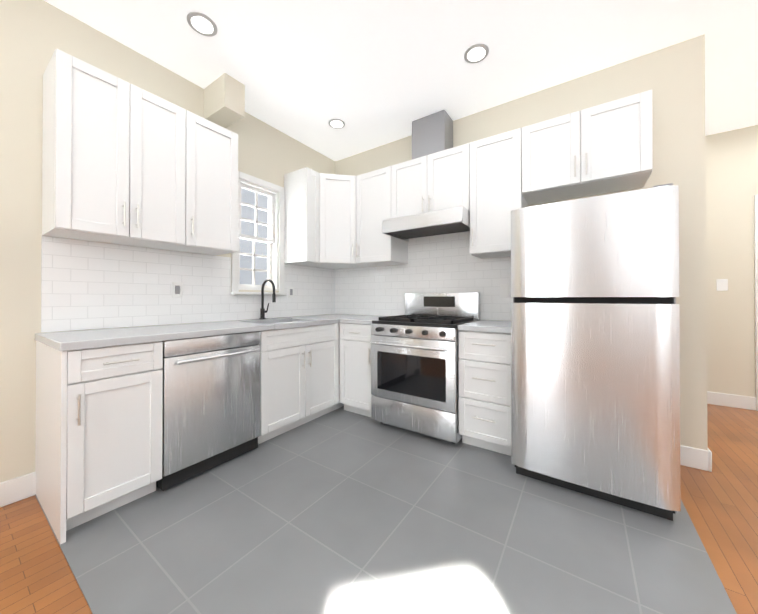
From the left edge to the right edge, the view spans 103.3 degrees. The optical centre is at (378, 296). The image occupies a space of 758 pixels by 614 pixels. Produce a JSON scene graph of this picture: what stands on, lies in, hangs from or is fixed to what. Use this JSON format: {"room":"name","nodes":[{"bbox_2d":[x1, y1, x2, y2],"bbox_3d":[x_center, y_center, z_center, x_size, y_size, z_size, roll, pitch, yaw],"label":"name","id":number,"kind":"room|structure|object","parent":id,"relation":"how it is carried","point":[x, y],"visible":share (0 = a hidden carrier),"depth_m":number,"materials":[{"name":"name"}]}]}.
{"room":"kitchen","nodes":[
{"label":"kitchen","id":0,"kind":"room"},
{"bbox_2d":[0,0,334,482],"bbox_3d":[-1.907,-0.293,1.912,0.150,2.840,4.900,0,0,34],"label":"wall","id":1,"kind":"structure","parent":0,"point":[34,34],"depth_m":1.69,"materials":[{"name":"beige paint"}]},
{"bbox_2d":[0,472,35,507],"bbox_3d":[-2.536,1.055,0.834,0.016,0.130,2.123,0,0,34],"label":"baseboard","id":2,"kind":"structure","parent":1,"relation":"attached to","point":[14,490],"depth_m":1.64,"materials":[{"name":"white wood"}]},
{"bbox_2d":[42,49,185,249],"bbox_3d":[-1.612,-0.811,1.871,0.382,0.925,0.608,0,0,34],"label":"upper cabinet","id":3,"kind":"object","parent":1,"relation":"attached to","point":[113,159],"visible":1,"depth_m":1.72,"materials":[{"name":"white wood"}]},
{"bbox_2d":[41,236,334,332],"bbox_3d":[-1.246,-0.064,2.741,0.008,0.556,2.467,0,0,34],"label":"backsplash","id":4,"kind":"structure","parent":1,"relation":"attached to","point":[86,285],"depth_m":2.14,"materials":[{"name":"tile"}]},
{"bbox_2d":[172,282,182,296],"bbox_3d":[-1.543,-0.049,2.292,0.009,0.115,0.072,0,0,34],"label":"electrical outlet plate","id":5,"kind":"object","parent":4,"relation":"attached to","point":[177,287],"depth_m":2.29,"materials":[{"name":"white plastic"}]},
{"bbox_2d":[288,287,293,297],"bbox_3d":[-0.935,-0.044,3.184,0.009,0.115,0.072,0,0,34],"label":"electrical outlet plate","id":6,"kind":"object","parent":4,"relation":"attached to","point":[290,289],"depth_m":3.18,"materials":[{"name":"white plastic"}]},
{"bbox_2d":[164,110,237,254],"bbox_3d":[-1.335,-0.809,2.278,0.382,0.925,0.373,0,0,34],"label":"upper cabinet","id":7,"kind":"object","parent":1,"relation":"attached to","point":[211,201],"visible":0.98,"depth_m":2.18,"materials":[{"name":"white wood"}]},
{"bbox_2d":[231,171,285,294],"bbox_3d":[-1.196,-0.570,2.914,0.200,1.115,0.565,0,0,34],"label":"window","id":8,"kind":"structure","parent":1,"relation":"in","point":[275,195],"depth_m":2.97,"materials":[{"name":"white wood"}]},
{"bbox_2d":[284,167,319,264],"bbox_3d":[-0.799,-0.804,3.096,0.347,0.925,0.174,0,0,34],"label":"upper cabinet","id":9,"kind":"object","parent":1,"relation":"attached to","point":[302,220],"visible":1,"depth_m":3.01,"materials":[{"name":"white wood"}]},
{"bbox_2d":[302,173,374,268],"bbox_3d":[-0.469,-0.802,3.346,0.611,0.925,0.609,0,0,34],"label":"upper cabinet","id":10,"kind":"object","parent":1,"relation":"attached to","point":[337,221],"visible":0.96,"depth_m":3.11,"materials":[{"name":"white wood"}]},
{"bbox_2d":[0,404,757,613],"bbox_3d":[1.465,1.179,2.281,5.300,0.100,9.320,0,0,34],"label":"floor","id":11,"kind":"structure","parent":0,"point":[720,501],"depth_m":1.42,"materials":[{"name":"brown wood"}]},
{"bbox_2d":[35,406,736,613],"bbox_3d":[-0.005,1.123,1.882,3.020,0.006,2.495,0,0,34],"label":"tile floor","id":12,"kind":"structure","parent":11,"relation":"on","point":[340,510],"depth_m":1.36,"materials":[{"name":"grey tile"}]},
{"bbox_2d":[35,341,162,544],"bbox_3d":[-1.566,0.688,1.681,0.662,0.875,0.397,0,0,34],"label":"base cabinet","id":13,"kind":"object","parent":12,"relation":"on","point":[99,429],"visible":0.98,"depth_m":1.50,"materials":[{"name":"white wood"}]},
{"bbox_2d":[156,331,260,490],"bbox_3d":[-1.262,0.692,2.089,0.651,0.871,0.610,0,0,34],"label":"dishwasher","id":14,"kind":"object","parent":12,"relation":"on","point":[211,402],"visible":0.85,"depth_m":1.88,"materials":[{"name":"silver metal"}]},
{"bbox_2d":[258,323,338,443],"bbox_3d":[-0.868,0.694,2.705,0.662,0.875,0.842,0,0,34],"label":"base cabinet","id":15,"kind":"object","parent":12,"relation":"on","point":[299,376],"visible":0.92,"depth_m":2.48,"materials":[{"name":"white wood"}]},
{"bbox_2d":[332,323,373,416],"bbox_3d":[-0.307,0.697,3.195,1.039,0.875,0.662,0,0,34],"label":"base cabinet","id":16,"kind":"object","parent":12,"relation":"on","point":[355,394],"visible":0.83,"depth_m":2.79,"materials":[{"name":"white wood"}]},
{"bbox_2d":[34,314,349,351],"bbox_3d":[-0.985,0.235,2.550,0.646,0.040,2.497,0,0,34],"label":"countertop","id":17,"kind":"structure","parent":16,"relation":"on","point":[77,340],"depth_m":1.82,"materials":[{"name":"grey stone"}]},
{"bbox_2d":[259,279,275,318],"bbox_3d":[-1.024,0.029,2.802,0.213,0.376,0.094,0,0,34],"label":"faucet","id":18,"kind":"object","parent":17,"relation":"on","point":[263,311],"visible":1,"depth_m":2.82,"materials":[{"name":"black metal"}]},
{"bbox_2d":[314,314,333,317],"bbox_3d":[-0.465,0.240,3.303,0.360,0.040,0.667,0,0,34],"label":"countertop","id":19,"kind":"structure","parent":16,"relation":"on","point":[328,315],"depth_m":3.24,"materials":[{"name":"grey stone"}]},
{"bbox_2d":[338,315,386,324],"bbox_3d":[-0.036,0.238,3.010,0.379,0.040,0.667,0,0,34],"label":"countertop","id":20,"kind":"structure","parent":16,"relation":"on","point":[354,319],"depth_m":2.84,"materials":[{"name":"grey stone"}]},
{"bbox_2d":[371,292,479,443],"bbox_3d":[0.411,0.548,2.647,0.756,1.165,0.717,0,0,34],"label":"stove","id":21,"kind":"object","parent":12,"relation":"on","point":[414,370],"visible":0.98,"depth_m":2.40,"materials":[{"name":"silver metal"}]},
{"bbox_2d":[458,331,510,455],"bbox_3d":[0.915,0.692,2.363,0.386,0.875,0.662,0,0,34],"label":"base cabinet","id":22,"kind":"object","parent":12,"relation":"on","point":[484,390],"visible":0.85,"depth_m":2.12,"materials":[{"name":"white wood"}]},
{"bbox_2d":[458,320,510,333],"bbox_3d":[0.920,0.234,2.374,0.386,0.040,0.642,0,0,34],"label":"countertop","id":23,"kind":"structure","parent":22,"relation":"on","point":[493,326],"depth_m":2.18,"materials":[{"name":"grey stone"}]},
{"bbox_2d":[511,183,680,520],"bbox_3d":[1.340,0.287,1.956,0.760,1.680,0.767,0,0,34],"label":"fridge","id":24,"kind":"object","parent":12,"relation":"on","point":[595,364],"visible":1,"depth_m":1.60,"materials":[{"name":"silver metal"}]},
{"bbox_2d":[44,0,757,160],"bbox_3d":[1.465,-1.761,2.298,5.300,0.100,9.320,0,0,34],"label":"ceiling","id":25,"kind":"structure","parent":0,"point":[371,74],"depth_m":2.08,"materials":[{"name":"white paint"}]},
{"bbox_2d":[186,11,217,36],"bbox_3d":[-1.113,-1.710,1.888,0.170,0.008,0.170,0,0,34],"label":"recessed light","id":26,"kind":"object","parent":25,"relation":"in","point":[201,24],"visible":1,"depth_m":1.88,"materials":[{"name":"grey plastic"}]},
{"bbox_2d":[204,72,244,127],"bbox_3d":[-1.264,-1.580,2.447,0.320,0.260,0.165,0,0,34],"label":"soffit","id":27,"kind":"structure","parent":25,"relation":"attached to","point":[224,99],"depth_m":2.38,"materials":[{"name":"beige paint"}]},
{"bbox_2d":[328,118,344,128],"bbox_3d":[-0.417,-1.703,2.963,0.170,0.008,0.170,0,0,34],"label":"recessed light","id":28,"kind":"object","parent":25,"relation":"in","point":[335,123],"visible":1,"depth_m":2.95,"materials":[{"name":"grey plastic"}]},
{"bbox_2d":[464,43,488,63],"bbox_3d":[0.687,-1.708,2.114,0.170,0.008,0.170,0,0,34],"label":"recessed light","id":29,"kind":"object","parent":25,"relation":"in","point":[476,53],"visible":1,"depth_m":2.10,"materials":[{"name":"grey plastic"}]},
{"bbox_2d":[335,34,707,450],"bbox_3d":[0.831,-0.287,2.921,3.240,2.840,0.150,0,0,34],"label":"wall","id":30,"kind":"structure","parent":0,"point":[672,77],"depth_m":2.03,"materials":[{"name":"beige paint"}]},
{"bbox_2d":[356,166,407,265],"bbox_3d":[0.025,-0.804,3.147,0.431,0.925,0.382,0,0,34],"label":"upper cabinet","id":31,"kind":"object","parent":30,"relation":"attached to","point":[375,246],"visible":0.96,"depth_m":3.03,"materials":[{"name":"white wood"}]},
{"bbox_2d":[335,231,512,320],"bbox_3d":[0.359,-0.085,3.146,2.190,1.238,0.008,0,0,34],"label":"backsplash","id":32,"kind":"structure","parent":30,"relation":"attached to","point":[445,263],"depth_m":3.04,"materials":[{"name":"tile"}]},
{"bbox_2d":[391,143,469,217],"bbox_3d":[0.518,-0.988,2.813,0.758,0.560,0.382,0,0,34],"label":"upper cabinet","id":33,"kind":"object","parent":30,"relation":"attached to","point":[439,180],"visible":0.73,"depth_m":2.66,"materials":[{"name":"white wood"}]},
{"bbox_2d":[382,206,469,241],"bbox_3d":[0.479,-0.642,2.754,0.754,0.128,0.505,0,0,34],"label":"range hood","id":34,"kind":"object","parent":33,"relation":"attached to","point":[440,222],"visible":0.85,"depth_m":2.61,"materials":[{"name":"silver metal"}]},
{"bbox_2d":[412,109,452,158],"bbox_3d":[0.519,-1.488,2.915,0.340,0.438,0.217,0,0,34],"label":"duct","id":35,"kind":"object","parent":30,"relation":"attached to","point":[432,133],"visible":0.58,"depth_m":2.81,"materials":[{"name":"grey metal"}]},
{"bbox_2d":[470,128,527,258],"bbox_3d":[0.995,-0.807,2.487,0.391,0.925,0.382,0,0,34],"label":"upper cabinet","id":36,"kind":"object","parent":30,"relation":"attached to","point":[496,197],"visible":0.85,"depth_m":2.37,"materials":[{"name":"white wood"}]},
{"bbox_2d":[522,89,652,204],"bbox_3d":[1.462,-1.022,2.170,0.735,0.500,0.382,0,0,34],"label":"upper cabinet","id":37,"kind":"object","parent":30,"relation":"attached to","point":[607,147],"visible":1,"depth_m":2.03,"materials":[{"name":"white wood"}]},
{"bbox_2d":[680,445,711,471],"bbox_3d":[2.035,1.062,2.005,0.258,0.130,0.036,0,0,34],"label":"baseboard","id":38,"kind":"structure","parent":30,"relation":"attached to","point":[692,457],"depth_m":1.96,"materials":[{"name":"white wood"}]},
{"bbox_2d":[706,125,757,396],"bbox_3d":[3.955,-0.287,2.935,1.910,2.840,0.150,0,0,34],"label":"wall","id":39,"kind":"structure","parent":0,"point":[731,173],"depth_m":3.07,"materials":[{"name":"beige paint"}]},
{"bbox_2d":[716,279,727,290],"bbox_3d":[3.560,-0.116,3.109,0.080,0.120,0.006,0,0,34],"label":"light switch","id":40,"kind":"object","parent":39,"relation":"attached to","point":[721,284],"depth_m":3.11,"materials":[{"name":"white plastic"}]},
{"bbox_2d":[707,391,755,409],"bbox_3d":[3.436,1.069,3.180,0.734,0.130,0.016,0,0,34],"label":"baseboard","id":41,"kind":"structure","parent":39,"relation":"attached to","point":[714,398],"depth_m":3.06,"materials":[{"name":"white wood"}]},
{"bbox_2d":[754,195,757,410],"bbox_3d":[4.185,0.062,2.764,0.980,2.140,0.170,0,0,34],"label":"door frame","id":42,"kind":"structure","parent":39,"relation":"attached to","point":[756,279],"depth_m":2.97,"materials":[{"name":"white wood"}]},
{"label":"outside","id":43,"kind":"structure","parent":0,"visible":0},
{"bbox_2d":[240,188,267,284],"bbox_3d":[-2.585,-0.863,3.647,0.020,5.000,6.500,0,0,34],"label":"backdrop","id":44,"kind":"structure","parent":43,"point":[246,194],"depth_m":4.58,"materials":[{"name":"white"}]}
]}

